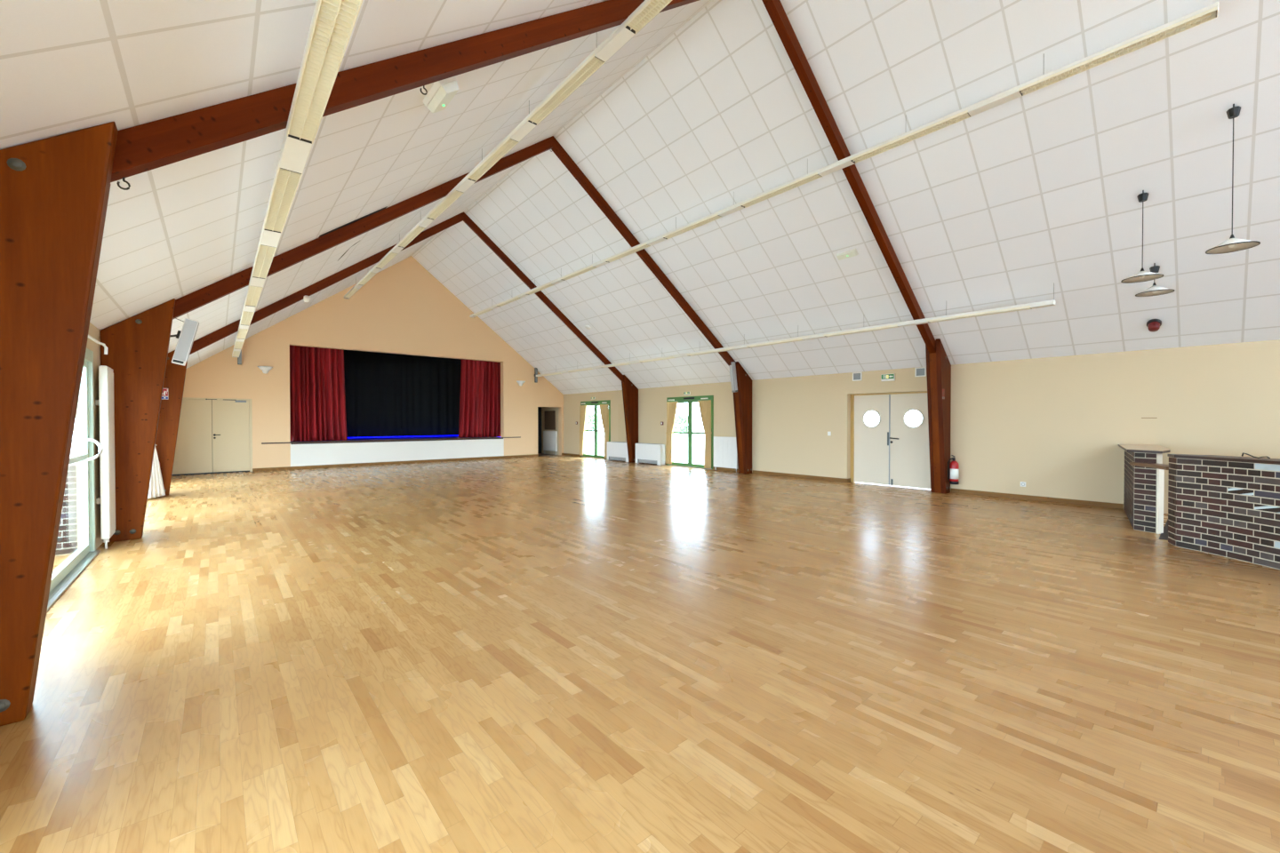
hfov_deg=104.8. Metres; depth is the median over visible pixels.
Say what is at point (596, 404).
door
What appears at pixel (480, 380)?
stage curtain
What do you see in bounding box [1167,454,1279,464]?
countertop
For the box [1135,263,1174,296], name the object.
pendant lamp
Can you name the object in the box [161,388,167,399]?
sticker
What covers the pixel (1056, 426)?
wall
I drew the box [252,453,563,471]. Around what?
baseboard
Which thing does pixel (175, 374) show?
column
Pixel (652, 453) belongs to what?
heater
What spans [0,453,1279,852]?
floor
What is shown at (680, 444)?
ground
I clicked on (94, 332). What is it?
wall
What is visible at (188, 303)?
beam
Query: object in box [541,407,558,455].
wall
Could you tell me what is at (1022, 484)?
wall socket
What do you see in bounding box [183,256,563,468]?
wall
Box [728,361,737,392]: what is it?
speaker
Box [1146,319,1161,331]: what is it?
beacon
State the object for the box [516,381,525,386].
wall sconce
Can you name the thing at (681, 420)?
shrub
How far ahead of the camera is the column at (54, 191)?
2.35 m
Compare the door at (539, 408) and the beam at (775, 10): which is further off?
the door at (539, 408)
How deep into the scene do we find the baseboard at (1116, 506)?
9.18 m
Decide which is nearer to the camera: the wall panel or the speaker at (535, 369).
the wall panel
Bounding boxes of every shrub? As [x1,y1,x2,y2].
[586,410,600,436]
[673,414,687,438]
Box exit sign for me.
[880,373,895,381]
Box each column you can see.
[0,121,118,726]
[100,298,175,542]
[155,350,187,495]
[621,375,638,463]
[733,361,751,473]
[925,338,951,494]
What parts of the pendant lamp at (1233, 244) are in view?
lamp shade, cord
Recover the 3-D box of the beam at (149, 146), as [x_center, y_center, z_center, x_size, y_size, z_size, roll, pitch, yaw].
[-0.759,-3.417,4.256,5.617,4.391,0.115,-1,1,-39]
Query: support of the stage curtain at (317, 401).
hanging from the wall at (404, 308)
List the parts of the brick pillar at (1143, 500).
edge trim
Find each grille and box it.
[186,322,199,361]
[728,365,734,391]
[732,362,737,390]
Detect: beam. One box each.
[110,0,699,182]
[172,136,552,319]
[189,211,463,354]
[463,212,623,383]
[551,136,736,371]
[761,0,935,353]
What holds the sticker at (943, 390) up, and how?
attached to the column at (938, 364)
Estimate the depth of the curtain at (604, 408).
18.15 m
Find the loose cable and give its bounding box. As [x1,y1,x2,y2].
[1241,452,1270,458]
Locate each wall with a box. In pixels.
[55,464,77,556]
[75,322,103,549]
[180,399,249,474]
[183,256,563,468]
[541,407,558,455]
[563,339,1279,513]
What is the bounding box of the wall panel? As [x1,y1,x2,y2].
[617,403,625,441]
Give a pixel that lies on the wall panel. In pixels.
(621, 426)
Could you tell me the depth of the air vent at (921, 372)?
10.12 m
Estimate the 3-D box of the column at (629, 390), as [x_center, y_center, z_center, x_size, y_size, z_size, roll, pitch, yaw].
[-0.353,-0.255,16.786,0.605,2.973,0.234,-1,1,-41]
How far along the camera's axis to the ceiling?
6.61 m
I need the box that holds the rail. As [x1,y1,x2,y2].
[88,334,107,354]
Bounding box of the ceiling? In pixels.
[0,0,1279,394]
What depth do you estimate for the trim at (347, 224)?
7.41 m
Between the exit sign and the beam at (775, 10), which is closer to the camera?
the beam at (775, 10)
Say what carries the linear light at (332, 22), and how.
hanging from the ceiling
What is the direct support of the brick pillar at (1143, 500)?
on the floor
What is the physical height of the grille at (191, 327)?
0.516 m
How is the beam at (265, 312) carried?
attached to the ceiling
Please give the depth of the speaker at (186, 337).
6.28 m
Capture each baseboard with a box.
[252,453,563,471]
[563,453,1123,509]
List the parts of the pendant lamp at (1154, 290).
lamp shade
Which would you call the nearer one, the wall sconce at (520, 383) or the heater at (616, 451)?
the heater at (616, 451)
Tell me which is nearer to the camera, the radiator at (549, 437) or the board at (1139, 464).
the board at (1139, 464)
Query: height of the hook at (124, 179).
0.068 m
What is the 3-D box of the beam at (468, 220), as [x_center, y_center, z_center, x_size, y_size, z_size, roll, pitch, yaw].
[-2.580,-3.545,14.929,5.542,4.374,0.080,-1,1,-40]
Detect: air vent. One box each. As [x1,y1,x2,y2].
[852,372,862,381]
[914,367,926,376]
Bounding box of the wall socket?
[1020,481,1025,487]
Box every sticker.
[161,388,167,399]
[942,388,944,399]
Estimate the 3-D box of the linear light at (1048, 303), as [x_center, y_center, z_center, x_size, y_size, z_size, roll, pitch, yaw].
[1.109,-2.075,13.507,0.136,0.335,15.905,-1,1,-41]
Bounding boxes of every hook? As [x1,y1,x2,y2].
[116,177,130,190]
[420,85,427,95]
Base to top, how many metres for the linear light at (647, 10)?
0.328 m
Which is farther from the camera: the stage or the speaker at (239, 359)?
the stage
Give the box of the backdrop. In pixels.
[343,349,461,437]
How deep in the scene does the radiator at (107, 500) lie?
5.47 m
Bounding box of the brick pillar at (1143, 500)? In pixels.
[1118,444,1170,534]
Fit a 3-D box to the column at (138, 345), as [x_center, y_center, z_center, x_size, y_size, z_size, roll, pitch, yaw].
[-6.094,-0.119,6.020,0.636,2.952,0.224,-1,1,-41]
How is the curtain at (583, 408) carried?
hanging from the door at (596, 404)
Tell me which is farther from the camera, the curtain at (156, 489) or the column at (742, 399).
the column at (742, 399)
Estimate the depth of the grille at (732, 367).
12.92 m
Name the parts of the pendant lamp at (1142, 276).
lamp shade, cord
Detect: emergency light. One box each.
[423,76,459,112]
[836,248,858,260]
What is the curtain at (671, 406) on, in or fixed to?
hanging from the door at (690, 400)
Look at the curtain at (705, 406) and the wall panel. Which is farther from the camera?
the wall panel
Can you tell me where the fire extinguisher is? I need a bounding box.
[947,455,959,484]
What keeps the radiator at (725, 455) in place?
attached to the wall at (1056, 426)
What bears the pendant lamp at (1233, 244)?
hanging from the ceiling
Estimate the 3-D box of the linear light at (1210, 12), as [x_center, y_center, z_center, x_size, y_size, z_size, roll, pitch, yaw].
[-0.386,-4.037,11.157,0.136,0.338,17.490,-1,1,-41]
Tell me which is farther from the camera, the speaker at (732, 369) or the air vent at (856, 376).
the speaker at (732, 369)
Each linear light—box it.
[232,0,362,357]
[344,0,671,299]
[469,1,1218,317]
[536,282,1055,376]
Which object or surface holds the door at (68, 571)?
in the wall at (94, 332)
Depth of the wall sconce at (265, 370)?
14.00 m
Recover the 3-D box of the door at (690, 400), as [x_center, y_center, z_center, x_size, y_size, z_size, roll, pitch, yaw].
[1.521,0.164,15.107,0.147,2.170,1.946,-1,1,-41]
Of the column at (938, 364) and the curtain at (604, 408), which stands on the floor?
the column at (938, 364)
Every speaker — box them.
[169,318,199,366]
[237,349,241,364]
[303,296,310,302]
[534,368,537,383]
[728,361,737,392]
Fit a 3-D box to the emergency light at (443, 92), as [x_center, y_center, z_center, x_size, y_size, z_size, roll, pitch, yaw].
[-1.762,-2.944,4.362,0.190,0.183,0.400,-1,1,-41]
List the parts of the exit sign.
green panel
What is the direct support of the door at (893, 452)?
in the wall at (1056, 426)
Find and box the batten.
[347,435,458,438]
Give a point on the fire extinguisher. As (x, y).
(954, 468)
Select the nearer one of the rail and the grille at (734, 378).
the rail
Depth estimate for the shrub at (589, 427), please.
48.27 m
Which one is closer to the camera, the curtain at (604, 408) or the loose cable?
the loose cable
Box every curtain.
[147,444,165,498]
[289,345,347,441]
[458,359,500,437]
[579,405,587,455]
[599,404,608,458]
[665,401,677,464]
[697,400,711,468]
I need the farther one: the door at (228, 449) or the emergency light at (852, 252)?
the door at (228, 449)
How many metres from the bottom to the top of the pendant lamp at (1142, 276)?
1.089 m
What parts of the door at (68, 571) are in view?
sill, frame, handle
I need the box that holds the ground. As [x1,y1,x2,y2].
[70,429,704,464]
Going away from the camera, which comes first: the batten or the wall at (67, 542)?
the wall at (67, 542)
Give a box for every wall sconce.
[257,366,272,374]
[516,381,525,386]
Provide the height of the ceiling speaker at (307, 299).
0.179 m
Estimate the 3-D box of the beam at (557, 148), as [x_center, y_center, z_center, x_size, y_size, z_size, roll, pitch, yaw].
[0.457,-3.507,11.395,5.549,4.374,0.100,-1,1,-38]
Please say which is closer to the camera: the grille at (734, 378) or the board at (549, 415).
the grille at (734, 378)
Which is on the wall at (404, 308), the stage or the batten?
the stage
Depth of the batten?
19.17 m
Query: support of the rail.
attached to the wall at (94, 332)
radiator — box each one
[95,365,115,548]
[543,431,557,455]
[713,436,738,471]
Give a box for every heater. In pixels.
[607,441,628,462]
[635,442,665,465]
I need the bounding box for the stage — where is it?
[261,436,520,444]
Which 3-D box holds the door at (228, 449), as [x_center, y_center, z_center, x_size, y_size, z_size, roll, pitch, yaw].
[-11.626,0.255,13.355,1.765,2.050,0.173,-1,1,-41]
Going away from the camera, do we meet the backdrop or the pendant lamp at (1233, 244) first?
the pendant lamp at (1233, 244)
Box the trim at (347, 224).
[319,206,387,237]
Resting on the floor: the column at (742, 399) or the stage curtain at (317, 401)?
the column at (742, 399)
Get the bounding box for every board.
[544,410,555,430]
[1129,462,1168,470]
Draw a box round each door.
[46,348,103,612]
[171,397,252,475]
[537,407,541,453]
[580,400,610,459]
[666,395,713,469]
[850,391,930,489]
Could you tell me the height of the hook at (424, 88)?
0.068 m
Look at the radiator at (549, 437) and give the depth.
20.95 m
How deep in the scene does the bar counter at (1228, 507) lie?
5.11 m
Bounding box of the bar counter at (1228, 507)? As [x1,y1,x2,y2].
[1167,454,1279,569]
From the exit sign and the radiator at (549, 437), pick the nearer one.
the exit sign
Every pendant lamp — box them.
[1120,190,1163,283]
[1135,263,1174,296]
[1205,104,1260,254]

